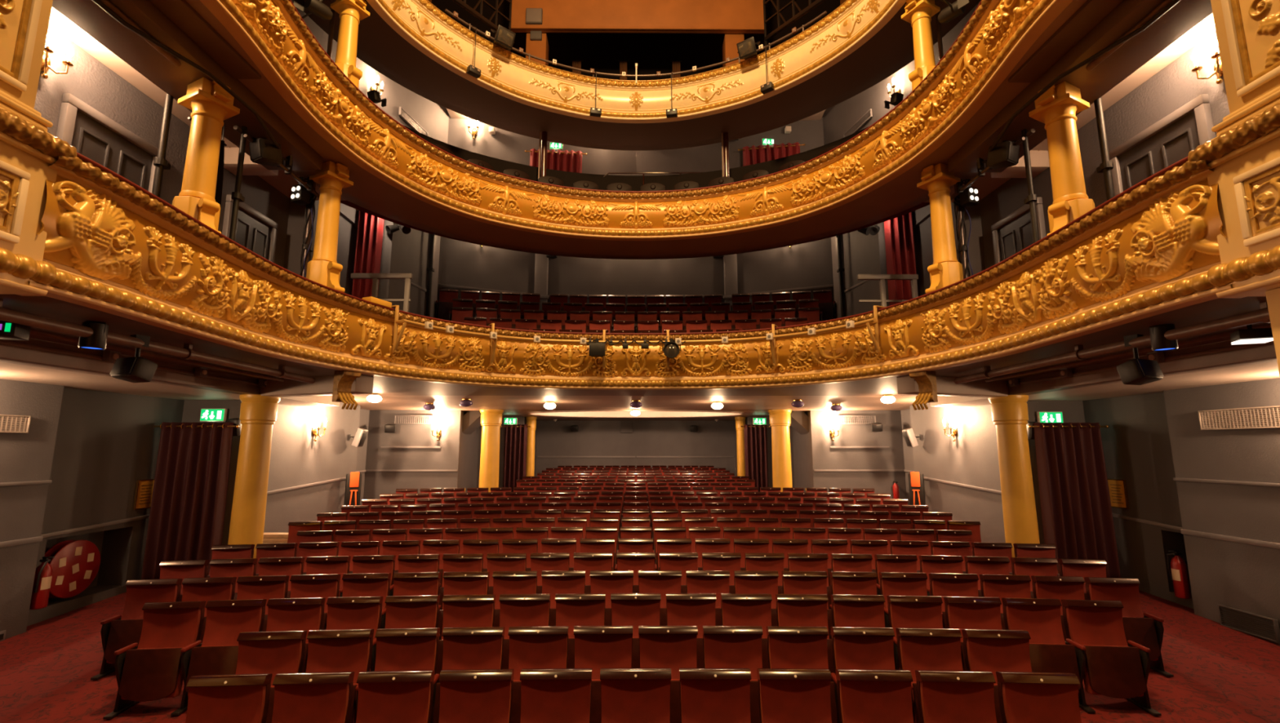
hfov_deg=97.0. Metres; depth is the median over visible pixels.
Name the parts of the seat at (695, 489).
rail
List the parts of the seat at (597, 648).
rail, backrest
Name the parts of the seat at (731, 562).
rail, backrest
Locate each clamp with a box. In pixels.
[608,336,613,346]
[622,336,628,349]
[640,336,648,349]
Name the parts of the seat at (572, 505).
rail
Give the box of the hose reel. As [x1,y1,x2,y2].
[44,540,100,598]
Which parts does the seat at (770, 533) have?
rail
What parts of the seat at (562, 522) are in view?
rail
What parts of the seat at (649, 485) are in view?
rail, backrest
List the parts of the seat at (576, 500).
rail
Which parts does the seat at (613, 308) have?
rail, backrest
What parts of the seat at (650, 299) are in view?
rail, backrest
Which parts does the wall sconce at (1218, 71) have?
bulb, arm, bulb, arm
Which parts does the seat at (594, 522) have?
rail, backrest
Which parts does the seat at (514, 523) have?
rail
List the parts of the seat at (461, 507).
rail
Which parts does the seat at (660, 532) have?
rail, backrest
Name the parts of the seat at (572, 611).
rail, backrest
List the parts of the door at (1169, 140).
panel, panel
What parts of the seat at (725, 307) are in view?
rail, backrest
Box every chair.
[343,471,362,506]
[907,471,925,505]
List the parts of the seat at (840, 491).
rail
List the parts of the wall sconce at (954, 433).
bulb, bulb, arm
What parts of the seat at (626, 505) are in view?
backrest, rail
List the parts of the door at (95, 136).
panel, panel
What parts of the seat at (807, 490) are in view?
rail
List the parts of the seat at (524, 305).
rail, backrest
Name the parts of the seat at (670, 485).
rail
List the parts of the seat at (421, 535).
rail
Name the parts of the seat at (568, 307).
rail, backrest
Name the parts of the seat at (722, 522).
rail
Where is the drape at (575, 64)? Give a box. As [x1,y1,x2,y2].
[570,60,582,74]
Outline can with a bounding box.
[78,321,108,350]
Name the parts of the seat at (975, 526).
rail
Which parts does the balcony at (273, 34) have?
handrail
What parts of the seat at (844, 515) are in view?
rail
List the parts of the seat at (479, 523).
rail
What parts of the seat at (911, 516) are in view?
rail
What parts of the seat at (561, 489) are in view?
rail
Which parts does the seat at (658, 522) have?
rail, backrest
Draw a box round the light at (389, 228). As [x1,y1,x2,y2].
[385,224,410,234]
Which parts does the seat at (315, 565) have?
backrest, rail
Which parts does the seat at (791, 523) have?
rail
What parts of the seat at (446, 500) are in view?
rail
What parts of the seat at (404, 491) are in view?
rail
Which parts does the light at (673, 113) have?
cord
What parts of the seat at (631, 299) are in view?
rail, backrest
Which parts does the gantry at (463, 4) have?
rail, post, post, rail, post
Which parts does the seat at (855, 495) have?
rail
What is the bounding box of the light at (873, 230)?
[857,226,879,235]
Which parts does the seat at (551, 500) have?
rail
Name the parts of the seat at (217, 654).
armrest, backrest, rail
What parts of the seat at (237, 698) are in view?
backrest, rail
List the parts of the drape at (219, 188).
rod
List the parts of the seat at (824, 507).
rail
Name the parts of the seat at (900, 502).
rail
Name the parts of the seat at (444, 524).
rail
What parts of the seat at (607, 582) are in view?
backrest, rail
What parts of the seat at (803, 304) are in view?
rail, backrest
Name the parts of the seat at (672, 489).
rail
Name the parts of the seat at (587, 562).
backrest, rail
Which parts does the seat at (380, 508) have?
rail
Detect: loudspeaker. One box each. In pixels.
[109,334,157,382]
[248,137,292,167]
[349,427,368,447]
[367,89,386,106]
[384,424,395,433]
[546,254,557,258]
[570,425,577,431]
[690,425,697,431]
[712,255,724,258]
[871,422,882,431]
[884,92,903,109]
[902,428,920,447]
[977,141,1020,169]
[1026,422,1037,439]
[1116,333,1164,385]
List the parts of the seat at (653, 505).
rail, backrest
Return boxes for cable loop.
[586,339,685,345]
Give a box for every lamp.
[290,177,310,205]
[366,393,382,402]
[422,402,435,410]
[459,398,472,407]
[543,401,555,409]
[630,400,642,408]
[630,408,639,416]
[711,401,723,409]
[791,399,804,408]
[830,404,842,411]
[880,394,895,403]
[959,182,978,207]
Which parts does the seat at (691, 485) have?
rail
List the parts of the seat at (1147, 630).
rail, backrest, armrest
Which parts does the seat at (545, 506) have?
rail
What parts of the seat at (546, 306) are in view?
rail, backrest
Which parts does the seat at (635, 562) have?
rail, backrest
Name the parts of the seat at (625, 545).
backrest, rail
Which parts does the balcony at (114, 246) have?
egg moulding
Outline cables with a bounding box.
[954,183,973,279]
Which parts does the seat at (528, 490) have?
rail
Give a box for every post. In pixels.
[537,131,547,178]
[721,132,729,177]
[836,235,845,317]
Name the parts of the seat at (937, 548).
rail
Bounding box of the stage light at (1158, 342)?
[1149,324,1178,351]
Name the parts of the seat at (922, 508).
rail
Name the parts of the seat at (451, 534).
rail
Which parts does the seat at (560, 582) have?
backrest, rail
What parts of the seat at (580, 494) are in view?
rail, backrest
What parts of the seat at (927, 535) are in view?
rail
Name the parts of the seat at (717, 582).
rail, backrest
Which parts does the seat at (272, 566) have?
backrest, rail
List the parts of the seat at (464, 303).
rail, backrest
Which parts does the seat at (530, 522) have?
rail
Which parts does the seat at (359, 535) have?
rail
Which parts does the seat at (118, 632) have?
armrest, backrest, rail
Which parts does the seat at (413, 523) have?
rail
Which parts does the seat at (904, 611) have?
armrest, rail, backrest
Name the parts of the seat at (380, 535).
rail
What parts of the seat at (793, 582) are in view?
rail, backrest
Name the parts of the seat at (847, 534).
rail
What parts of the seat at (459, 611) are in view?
backrest, rail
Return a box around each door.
[55,93,158,193]
[222,195,278,262]
[991,197,1046,264]
[1108,93,1215,196]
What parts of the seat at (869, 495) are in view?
rail, backrest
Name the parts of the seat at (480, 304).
backrest, rail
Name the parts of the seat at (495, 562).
backrest, rail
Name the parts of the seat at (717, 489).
rail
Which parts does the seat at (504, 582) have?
backrest, rail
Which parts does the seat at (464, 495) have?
backrest, rail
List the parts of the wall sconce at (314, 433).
bulb, bulb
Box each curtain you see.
[141,422,239,579]
[351,208,383,298]
[500,424,530,492]
[524,148,586,173]
[737,142,805,166]
[740,424,770,492]
[884,211,916,306]
[1027,422,1120,577]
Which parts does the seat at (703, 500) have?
rail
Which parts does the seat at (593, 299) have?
rail, backrest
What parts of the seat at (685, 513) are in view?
rail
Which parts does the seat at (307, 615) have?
backrest, rail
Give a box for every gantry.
[452,0,511,51]
[763,0,825,51]
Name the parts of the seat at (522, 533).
rail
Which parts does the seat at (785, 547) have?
rail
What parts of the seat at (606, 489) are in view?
rail, backrest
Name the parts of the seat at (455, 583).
backrest, rail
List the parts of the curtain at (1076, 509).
rod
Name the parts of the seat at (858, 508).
rail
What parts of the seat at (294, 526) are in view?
rail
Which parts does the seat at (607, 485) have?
backrest, rail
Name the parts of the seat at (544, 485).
rail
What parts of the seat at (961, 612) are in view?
rail, backrest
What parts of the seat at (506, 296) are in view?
rail, backrest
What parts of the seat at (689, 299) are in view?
rail, backrest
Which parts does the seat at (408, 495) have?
backrest, rail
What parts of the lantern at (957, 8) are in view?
arm, barn door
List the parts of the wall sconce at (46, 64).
arm, bulb, arm, bulb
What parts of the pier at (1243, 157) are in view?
moulding, egg moulding, moulding, moulding, moulding, panel frame, moulding, panel frame, relief panel, relief panel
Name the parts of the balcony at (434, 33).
handrail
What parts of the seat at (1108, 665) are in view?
armrest, rail, backrest, armrest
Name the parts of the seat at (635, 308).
rail, backrest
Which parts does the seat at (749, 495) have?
rail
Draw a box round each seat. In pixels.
[90,578,182,679]
[102,601,205,719]
[159,560,208,601]
[170,599,266,715]
[182,577,236,643]
[185,673,272,722]
[207,544,254,577]
[209,558,257,599]
[235,631,306,722]
[236,575,289,631]
[255,543,297,576]
[257,557,304,598]
[266,597,325,672]
[271,671,354,722]
[287,521,322,543]
[289,574,341,630]
[296,530,333,557]
[298,542,339,574]
[306,555,351,597]
[306,629,373,722]
[307,596,382,647]
[316,512,347,530]
[324,520,357,542]
[326,573,391,616]
[334,529,371,556]
[339,555,395,597]
[341,505,369,520]
[341,541,380,573]
[349,511,379,530]
[355,627,439,711]
[355,670,435,722]
[358,520,391,541]
[361,498,387,512]
[370,505,399,519]
[370,595,439,671]
[372,528,407,555]
[379,493,404,505]
[380,572,440,628]
[381,511,410,529]
[382,540,420,584]
[389,498,415,511]
[389,554,439,595]
[393,519,425,541]
[395,488,417,498]
[400,504,427,519]
[405,493,429,504]
[408,528,443,555]
[413,511,441,528]
[417,497,441,511]
[419,488,441,497]
[422,540,460,585]
[426,519,457,540]
[429,503,456,519]
[430,626,504,722]
[431,143,454,155]
[431,493,454,504]
[435,288,458,320]
[435,595,495,675]
[437,571,489,639]
[438,669,514,722]
[439,554,484,609]
[443,488,465,497]
[443,497,468,511]
[443,511,471,528]
[444,528,479,554]
[448,298,472,320]
[456,492,479,503]
[457,503,484,518]
[460,289,479,316]
[460,518,490,539]
[462,539,499,571]
[466,488,488,497]
[467,159,493,170]
[470,497,494,510]
[472,299,495,317]
[474,510,502,528]
[480,492,503,503]
[480,528,513,553]
[481,291,500,317]
[485,503,511,518]
[486,553,527,595]
[490,487,511,497]
[492,571,537,626]
[493,518,523,539]
[496,497,519,510]
[497,300,517,318]
[498,594,551,669]
[502,168,529,179]
[502,292,519,309]
[502,539,537,571]
[504,510,531,527]
[505,492,527,502]
[508,626,568,722]
[513,487,533,497]
[514,502,539,518]
[515,527,548,553]
[520,293,540,310]
[520,301,539,319]
[520,483,539,492]
[520,668,592,722]
[522,497,546,510]
[525,517,555,538]
[529,492,551,502]
[530,553,569,594]
[533,510,561,527]
[536,487,556,497]
[537,176,564,186]
[541,538,576,570]
[541,570,586,626]
[542,302,560,319]
[542,483,560,491]
[542,502,566,517]
[547,497,571,509]
[550,293,568,311]
[551,527,582,552]
[553,491,575,502]
[555,593,605,668]
[557,517,586,538]
[558,487,578,497]
[563,302,582,319]
[563,483,582,491]
[564,509,590,527]
[568,502,594,517]
[569,294,586,311]
[573,180,598,190]
[573,497,596,509]
[573,552,612,594]
[573,626,632,722]
[577,491,599,509]
[580,538,614,570]
[581,487,601,497]
[584,303,603,320]
[584,483,603,497]
[585,527,617,570]
[589,294,606,311]
[589,517,618,564]
[590,570,633,626]
[593,509,619,550]
[596,502,621,538]
[599,496,622,534]
[600,668,671,722]
[601,491,622,518]
[603,487,623,513]
[605,303,624,330]
[605,483,624,507]
[606,182,631,191]
[608,295,625,311]
[610,593,660,668]
[614,538,653,570]
[616,552,654,593]
[617,527,651,552]
[619,509,648,532]
[621,502,648,527]
[621,517,649,527]
[622,491,646,509]
[622,496,647,517]
[623,486,645,502]
[625,295,644,311]
[626,303,644,333]
[626,483,645,487]
[638,570,681,626]
[638,626,697,722]
[640,182,665,191]
[644,295,663,311]
[647,483,666,506]
[647,486,668,513]
[648,303,666,330]
[648,491,670,520]
[648,496,672,534]
[649,502,675,538]
[651,509,678,551]
[653,517,681,564]
[653,527,685,570]
[654,538,691,570]
[659,552,697,593]
[666,295,683,311]
[666,593,715,668]
[668,303,687,329]
[668,483,687,496]
[670,487,690,497]
[672,491,693,502]
[673,181,699,190]
[675,497,697,509]
[677,502,702,517]
[679,668,751,722]
[680,509,707,527]
[684,294,702,311]
[684,517,714,538]
[685,570,729,626]
[688,527,720,552]
[689,302,708,319]
[689,483,708,491]
[692,487,712,497]
[694,538,730,570]
[696,491,717,502]
[700,497,723,509]
[702,552,741,594]
[702,626,763,722]
[704,294,721,311]
[705,502,729,517]
[708,176,734,186]
[710,483,729,491]
[710,509,737,527]
[711,302,729,319]
[715,487,735,497]
[716,517,746,538]
[720,491,742,502]
[720,594,772,668]
[723,527,755,552]
[725,497,749,509]
[730,293,749,311]
[731,483,751,491]
[732,302,751,319]
[732,502,757,517]
[733,538,768,570]
[733,570,778,626]
[737,487,758,497]
[739,510,767,527]
[742,169,768,180]
[743,492,765,502]
[744,553,784,594]
[748,518,777,538]
[751,293,769,310]
[751,497,774,510]
[754,301,773,319]
[756,668,831,722]
[757,527,790,553]
[759,502,785,518]
[760,487,781,497]
[766,626,836,722]
[768,492,790,502]
[768,510,796,527]
[771,291,790,318]
[772,539,808,571]
[775,594,834,673]
[776,300,796,318]
[777,160,804,171]
[777,497,800,510]
[780,518,810,539]
[781,571,832,639]
[782,487,804,497]
[786,503,813,518]
[786,553,831,608]
[791,290,810,318]
[791,492,814,503]
[792,528,826,553]
[797,299,822,321]
[799,510,826,528]
[802,497,826,510]
[805,488,826,497]
[810,539,848,586]
[813,289,835,320]
[813,518,844,539]
[814,503,841,518]
[816,493,839,503]
[817,145,839,156]
[827,528,861,554]
[828,488,850,497]
[828,497,853,511]
[829,511,857,528]
[829,572,877,626]
[830,554,877,595]
[830,595,884,639]
[830,626,895,722]
[835,669,913,722]
[841,493,864,504]
[843,504,870,519]
[845,519,877,540]
[849,540,888,583]
[852,488,875,498]
[855,498,880,511]
[859,511,888,528]
[862,528,897,555]
[866,493,890,504]
[871,504,898,519]
[874,555,917,595]
[879,520,911,541]
[879,572,927,627]
[882,498,908,511]
[886,595,942,670]
[889,541,928,573]
[890,511,920,529]
[895,627,963,722]
[898,529,934,555]
[900,505,928,519]
[912,520,945,542]
[915,670,996,722]
[919,555,963,595]
[921,512,952,530]
[928,573,978,628]
[929,541,970,573]
[935,530,972,556]
[943,596,1002,671]
[946,520,981,542]
[961,629,1031,722]
[964,556,1009,597]
[971,542,1012,575]
[979,574,1031,630]
[995,671,1081,722]
[1001,598,1080,693]
[1010,557,1057,598]
[1013,543,1060,576]
[1031,575,1084,641]
[1057,559,1106,599]
[1061,600,1161,715]
[1084,577,1173,677]
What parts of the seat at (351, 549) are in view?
rail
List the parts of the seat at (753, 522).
rail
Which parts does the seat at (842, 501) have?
rail, backrest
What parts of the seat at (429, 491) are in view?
rail, backrest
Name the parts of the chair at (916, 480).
leg, leg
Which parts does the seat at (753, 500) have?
rail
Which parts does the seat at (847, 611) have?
rail, backrest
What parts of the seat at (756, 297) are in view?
rail, backrest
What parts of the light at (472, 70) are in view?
cord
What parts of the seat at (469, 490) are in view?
rail, backrest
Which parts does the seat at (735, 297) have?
rail, backrest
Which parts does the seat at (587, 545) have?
rail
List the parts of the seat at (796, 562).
rail, backrest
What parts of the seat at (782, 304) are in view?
rail, backrest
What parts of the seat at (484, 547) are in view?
backrest, rail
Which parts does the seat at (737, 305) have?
rail, backrest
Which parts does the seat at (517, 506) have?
rail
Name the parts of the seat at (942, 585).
rail, backrest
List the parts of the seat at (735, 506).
rail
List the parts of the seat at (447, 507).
rail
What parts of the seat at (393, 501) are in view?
backrest, rail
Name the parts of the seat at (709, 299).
rail, backrest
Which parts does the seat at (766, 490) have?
rail, backrest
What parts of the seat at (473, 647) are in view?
armrest, backrest, rail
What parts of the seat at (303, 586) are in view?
backrest, rail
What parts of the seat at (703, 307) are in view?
rail, backrest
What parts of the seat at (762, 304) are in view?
rail, backrest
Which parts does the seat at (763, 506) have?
rail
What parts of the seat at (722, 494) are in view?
rail, backrest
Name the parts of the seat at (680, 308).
rail, backrest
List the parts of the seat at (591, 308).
rail, backrest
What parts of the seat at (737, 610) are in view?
rail, backrest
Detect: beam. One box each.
[0,337,260,395]
[259,375,373,397]
[446,108,471,119]
[462,411,481,434]
[790,411,808,434]
[799,110,825,120]
[896,376,1008,398]
[1006,339,1276,395]
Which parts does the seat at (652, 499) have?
rail, backrest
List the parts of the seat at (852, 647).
armrest, rail, backrest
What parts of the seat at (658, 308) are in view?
rail, backrest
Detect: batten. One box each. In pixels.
[262,537,288,542]
[262,542,287,543]
[263,533,288,533]
[263,533,288,537]
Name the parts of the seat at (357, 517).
rail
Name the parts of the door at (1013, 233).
panel, panel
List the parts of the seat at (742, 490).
rail, backrest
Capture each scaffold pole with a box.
[151,93,173,197]
[229,125,247,241]
[299,182,315,277]
[326,8,335,58]
[935,12,943,60]
[1021,128,1039,243]
[1093,97,1114,200]
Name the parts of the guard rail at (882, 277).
post, rail, rail, post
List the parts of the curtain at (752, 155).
rod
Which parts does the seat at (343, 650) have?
backrest, rail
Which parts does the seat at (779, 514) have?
rail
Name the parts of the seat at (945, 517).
rail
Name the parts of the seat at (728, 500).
rail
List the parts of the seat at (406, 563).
backrest, rail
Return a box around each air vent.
[0,414,31,433]
[394,415,433,424]
[398,106,427,135]
[837,415,875,424]
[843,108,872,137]
[1198,405,1279,430]
[1217,604,1279,643]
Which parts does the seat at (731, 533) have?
rail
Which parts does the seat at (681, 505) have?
rail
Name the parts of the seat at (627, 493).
rail, backrest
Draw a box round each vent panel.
[525,8,542,24]
[529,31,542,40]
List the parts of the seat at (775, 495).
rail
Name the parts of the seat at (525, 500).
rail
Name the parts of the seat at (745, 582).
rail, backrest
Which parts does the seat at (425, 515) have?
rail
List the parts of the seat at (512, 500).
rail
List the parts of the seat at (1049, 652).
rail, backrest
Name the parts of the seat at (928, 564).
rail, backrest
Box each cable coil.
[305,177,316,204]
[953,179,964,207]
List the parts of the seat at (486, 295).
backrest, rail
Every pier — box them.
[0,0,76,296]
[1187,0,1279,375]
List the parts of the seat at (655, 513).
rail, backrest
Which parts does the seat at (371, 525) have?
rail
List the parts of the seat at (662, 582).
rail, backrest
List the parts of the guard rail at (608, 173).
rail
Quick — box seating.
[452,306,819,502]
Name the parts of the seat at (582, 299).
rail, backrest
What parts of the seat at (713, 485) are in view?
rail, backrest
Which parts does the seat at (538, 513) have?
rail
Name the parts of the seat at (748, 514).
rail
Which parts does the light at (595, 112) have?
cord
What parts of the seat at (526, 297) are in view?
backrest, rail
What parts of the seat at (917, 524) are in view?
rail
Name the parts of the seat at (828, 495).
rail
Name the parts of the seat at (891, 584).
armrest, rail, backrest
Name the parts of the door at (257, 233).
panel, panel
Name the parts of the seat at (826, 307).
rail, backrest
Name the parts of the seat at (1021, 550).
rail, backrest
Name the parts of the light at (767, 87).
cord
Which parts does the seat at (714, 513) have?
rail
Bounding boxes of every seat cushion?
[120,647,183,699]
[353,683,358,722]
[911,681,916,722]
[1029,643,1079,693]
[1081,644,1143,697]
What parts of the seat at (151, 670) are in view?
armrest, backrest, rail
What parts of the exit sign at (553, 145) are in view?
green panel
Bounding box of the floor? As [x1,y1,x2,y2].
[0,534,1279,722]
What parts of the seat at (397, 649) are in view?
backrest, rail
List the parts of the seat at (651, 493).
rail, backrest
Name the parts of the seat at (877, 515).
rail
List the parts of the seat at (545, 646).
backrest, rail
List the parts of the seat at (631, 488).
rail, backrest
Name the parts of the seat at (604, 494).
rail, backrest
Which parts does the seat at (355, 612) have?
backrest, rail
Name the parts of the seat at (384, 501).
rail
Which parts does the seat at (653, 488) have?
backrest, rail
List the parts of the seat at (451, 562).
backrest, rail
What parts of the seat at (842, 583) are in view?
rail, backrest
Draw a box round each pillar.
[424,233,548,318]
[525,33,744,66]
[723,235,846,318]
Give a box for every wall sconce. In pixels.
[40,31,73,79]
[311,416,327,441]
[371,75,383,95]
[431,422,442,440]
[466,118,479,138]
[828,422,839,440]
[887,77,899,97]
[942,417,957,441]
[1191,36,1222,84]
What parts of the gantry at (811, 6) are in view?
post, leg, post, rail, post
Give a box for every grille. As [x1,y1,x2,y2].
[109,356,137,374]
[248,138,261,160]
[357,431,368,446]
[367,89,375,100]
[385,426,395,432]
[571,426,577,431]
[690,426,697,431]
[871,424,881,431]
[895,92,903,102]
[902,431,911,446]
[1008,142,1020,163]
[1031,424,1034,438]
[1137,359,1164,377]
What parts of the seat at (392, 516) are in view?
rail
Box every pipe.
[0,299,315,383]
[30,328,284,381]
[92,0,279,149]
[233,125,319,198]
[243,133,319,198]
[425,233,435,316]
[950,137,1025,200]
[951,128,1035,200]
[954,301,1270,384]
[984,323,1271,382]
[989,0,1180,151]
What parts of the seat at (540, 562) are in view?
backrest, rail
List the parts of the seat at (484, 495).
rail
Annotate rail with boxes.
[351,273,413,312]
[444,8,826,78]
[603,172,699,184]
[857,274,918,306]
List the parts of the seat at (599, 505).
backrest, rail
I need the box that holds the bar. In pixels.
[391,305,884,368]
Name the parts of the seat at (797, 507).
rail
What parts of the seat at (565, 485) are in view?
rail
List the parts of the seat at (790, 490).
rail, backrest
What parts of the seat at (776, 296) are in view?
rail, backrest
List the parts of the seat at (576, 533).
rail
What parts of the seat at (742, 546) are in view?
rail, backrest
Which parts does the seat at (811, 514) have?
rail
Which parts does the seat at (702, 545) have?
rail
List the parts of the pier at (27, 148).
relief panel, relief panel, panel frame, moulding, panel frame, moulding, moulding, moulding, egg moulding, moulding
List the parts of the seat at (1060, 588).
rail, backrest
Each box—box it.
[102,351,120,363]
[194,367,208,377]
[362,296,391,307]
[424,321,433,329]
[445,325,453,333]
[453,11,457,18]
[485,31,490,37]
[488,126,495,134]
[489,332,497,339]
[519,47,523,53]
[533,335,540,342]
[552,58,556,65]
[580,337,586,344]
[590,68,594,73]
[622,71,626,76]
[656,71,660,76]
[675,337,681,344]
[692,66,696,71]
[721,336,728,343]
[725,57,729,62]
[759,44,763,50]
[766,333,773,340]
[784,124,791,133]
[791,26,796,34]
[807,328,815,335]
[845,320,854,328]
[1008,377,1018,386]
[1059,368,1072,377]
[1146,351,1164,363]
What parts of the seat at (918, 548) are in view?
rail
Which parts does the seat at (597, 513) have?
rail, backrest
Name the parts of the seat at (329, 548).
rail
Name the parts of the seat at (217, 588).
backrest, rail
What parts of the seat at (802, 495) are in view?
rail, backrest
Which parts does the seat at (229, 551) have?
rail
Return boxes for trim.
[0,480,52,486]
[0,536,43,547]
[40,514,149,537]
[266,470,457,494]
[380,446,440,448]
[401,279,426,292]
[437,283,635,297]
[524,409,746,417]
[537,456,635,457]
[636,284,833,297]
[636,456,733,457]
[813,470,1001,494]
[830,446,889,448]
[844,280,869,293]
[1112,513,1182,530]
[1173,477,1279,487]
[1180,528,1279,549]
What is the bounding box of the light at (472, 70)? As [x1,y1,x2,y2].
[466,25,480,78]
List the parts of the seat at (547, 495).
rail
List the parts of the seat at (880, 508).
rail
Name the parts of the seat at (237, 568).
backrest, rail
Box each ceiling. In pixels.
[0,293,1266,395]
[0,361,339,406]
[48,6,346,200]
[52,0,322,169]
[185,0,1087,259]
[223,147,278,175]
[293,0,980,151]
[340,200,929,259]
[342,395,929,420]
[533,411,736,417]
[924,13,1215,202]
[929,361,1279,406]
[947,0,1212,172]
[991,150,1049,177]
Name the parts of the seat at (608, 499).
rail, backrest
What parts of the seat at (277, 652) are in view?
backrest, rail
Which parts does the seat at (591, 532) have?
rail, backrest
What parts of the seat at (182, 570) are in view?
backrest, rail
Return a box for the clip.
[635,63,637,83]
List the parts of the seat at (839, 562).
rail, backrest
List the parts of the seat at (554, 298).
backrest, rail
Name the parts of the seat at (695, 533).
rail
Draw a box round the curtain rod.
[225,421,237,435]
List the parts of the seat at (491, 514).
rail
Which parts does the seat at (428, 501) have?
rail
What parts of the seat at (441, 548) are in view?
backrest, rail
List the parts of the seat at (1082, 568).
rail, backrest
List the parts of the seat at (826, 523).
rail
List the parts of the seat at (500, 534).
rail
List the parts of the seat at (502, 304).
backrest, rail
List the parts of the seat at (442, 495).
rail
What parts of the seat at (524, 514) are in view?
rail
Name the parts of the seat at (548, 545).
rail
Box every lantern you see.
[0,320,31,340]
[293,0,333,20]
[490,24,515,48]
[587,338,606,357]
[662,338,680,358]
[736,36,760,59]
[937,0,969,22]
[1230,324,1273,345]
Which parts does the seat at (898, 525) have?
rail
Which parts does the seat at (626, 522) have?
rail, backrest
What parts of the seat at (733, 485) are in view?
rail, backrest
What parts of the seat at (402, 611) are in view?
backrest, rail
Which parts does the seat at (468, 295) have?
rail, backrest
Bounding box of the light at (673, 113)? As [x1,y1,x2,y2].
[666,72,677,118]
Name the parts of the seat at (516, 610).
backrest, rail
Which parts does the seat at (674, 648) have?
rail, backrest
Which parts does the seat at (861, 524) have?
rail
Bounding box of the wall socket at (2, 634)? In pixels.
[0,630,6,641]
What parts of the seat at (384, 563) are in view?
backrest, rail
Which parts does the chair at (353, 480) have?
leg, leg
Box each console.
[332,370,360,409]
[909,370,937,410]
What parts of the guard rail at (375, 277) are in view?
post, rail, rail, post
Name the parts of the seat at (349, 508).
rail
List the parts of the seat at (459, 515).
rail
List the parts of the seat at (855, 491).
rail, backrest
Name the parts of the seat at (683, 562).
backrest, rail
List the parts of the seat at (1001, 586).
rail, backrest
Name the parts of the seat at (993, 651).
rail, backrest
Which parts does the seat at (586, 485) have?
rail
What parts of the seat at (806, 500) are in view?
rail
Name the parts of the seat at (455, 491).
rail, backrest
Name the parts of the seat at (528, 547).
rail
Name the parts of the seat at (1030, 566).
rail, backrest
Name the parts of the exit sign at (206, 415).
doorway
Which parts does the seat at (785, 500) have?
rail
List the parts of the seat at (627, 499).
rail, backrest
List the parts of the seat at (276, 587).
backrest, rail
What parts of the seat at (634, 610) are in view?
rail, backrest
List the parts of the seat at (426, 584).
armrest, backrest, rail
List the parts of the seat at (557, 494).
rail, backrest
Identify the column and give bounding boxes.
[172,77,239,233]
[227,394,280,558]
[306,160,353,293]
[330,0,369,88]
[479,408,503,492]
[525,417,537,476]
[734,417,746,476]
[768,409,792,492]
[901,0,940,91]
[916,163,963,293]
[988,395,1039,557]
[1028,80,1095,235]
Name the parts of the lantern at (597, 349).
frame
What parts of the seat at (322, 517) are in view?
rail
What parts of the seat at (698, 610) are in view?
rail, backrest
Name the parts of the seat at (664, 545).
rail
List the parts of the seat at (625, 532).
rail, backrest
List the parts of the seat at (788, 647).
rail, backrest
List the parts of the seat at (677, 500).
rail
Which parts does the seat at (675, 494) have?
rail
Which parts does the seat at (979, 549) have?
rail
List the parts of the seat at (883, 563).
rail, backrest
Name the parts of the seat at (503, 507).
rail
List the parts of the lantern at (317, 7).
barn door, arm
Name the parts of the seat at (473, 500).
rail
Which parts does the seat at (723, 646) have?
rail, backrest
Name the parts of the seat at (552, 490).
rail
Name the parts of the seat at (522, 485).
rail, backrest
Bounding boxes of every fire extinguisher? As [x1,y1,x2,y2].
[29,556,54,609]
[893,481,899,498]
[1166,551,1191,599]
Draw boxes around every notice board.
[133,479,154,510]
[1107,479,1129,509]
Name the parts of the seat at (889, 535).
rail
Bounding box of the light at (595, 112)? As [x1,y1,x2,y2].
[590,71,601,117]
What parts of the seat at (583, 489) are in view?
rail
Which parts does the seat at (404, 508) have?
rail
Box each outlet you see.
[0,633,4,639]
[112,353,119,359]
[202,369,207,374]
[1060,370,1065,375]
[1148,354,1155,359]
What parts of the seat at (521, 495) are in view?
rail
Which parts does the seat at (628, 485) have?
rail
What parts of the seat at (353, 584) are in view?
backrest, rail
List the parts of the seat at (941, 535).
rail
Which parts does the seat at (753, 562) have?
rail, backrest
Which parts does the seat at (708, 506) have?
rail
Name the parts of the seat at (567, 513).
rail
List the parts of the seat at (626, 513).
rail, backrest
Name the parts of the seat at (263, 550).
rail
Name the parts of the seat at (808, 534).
rail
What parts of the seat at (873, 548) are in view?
rail, backrest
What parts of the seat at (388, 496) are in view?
rail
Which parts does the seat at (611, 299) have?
rail, backrest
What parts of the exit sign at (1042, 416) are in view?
doorway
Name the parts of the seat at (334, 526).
rail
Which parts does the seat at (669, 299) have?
rail, backrest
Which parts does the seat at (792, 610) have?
rail, backrest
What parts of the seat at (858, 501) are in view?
rail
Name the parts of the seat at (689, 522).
rail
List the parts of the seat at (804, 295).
rail, backrest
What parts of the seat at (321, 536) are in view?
rail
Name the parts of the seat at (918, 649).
rail, backrest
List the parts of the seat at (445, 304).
backrest, rail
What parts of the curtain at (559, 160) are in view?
rod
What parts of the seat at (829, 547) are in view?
rail, backrest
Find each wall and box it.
[0,378,63,639]
[26,387,184,626]
[34,26,190,204]
[48,25,635,315]
[182,400,1084,545]
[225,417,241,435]
[291,0,381,227]
[378,74,635,175]
[402,124,867,191]
[431,0,840,79]
[511,0,764,33]
[635,31,1215,316]
[635,75,892,175]
[889,0,981,229]
[1077,31,1230,207]
[1082,391,1193,608]
[1163,377,1279,644]
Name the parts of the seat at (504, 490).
rail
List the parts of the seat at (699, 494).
rail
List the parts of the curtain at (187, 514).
rod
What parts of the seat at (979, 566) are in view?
rail, backrest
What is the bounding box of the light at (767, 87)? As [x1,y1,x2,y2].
[760,44,773,94]
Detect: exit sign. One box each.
[200,408,227,422]
[503,417,517,424]
[549,142,563,150]
[752,417,766,425]
[761,138,773,145]
[1036,411,1063,422]
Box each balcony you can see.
[29,151,1231,390]
[200,0,1072,240]
[366,0,906,123]

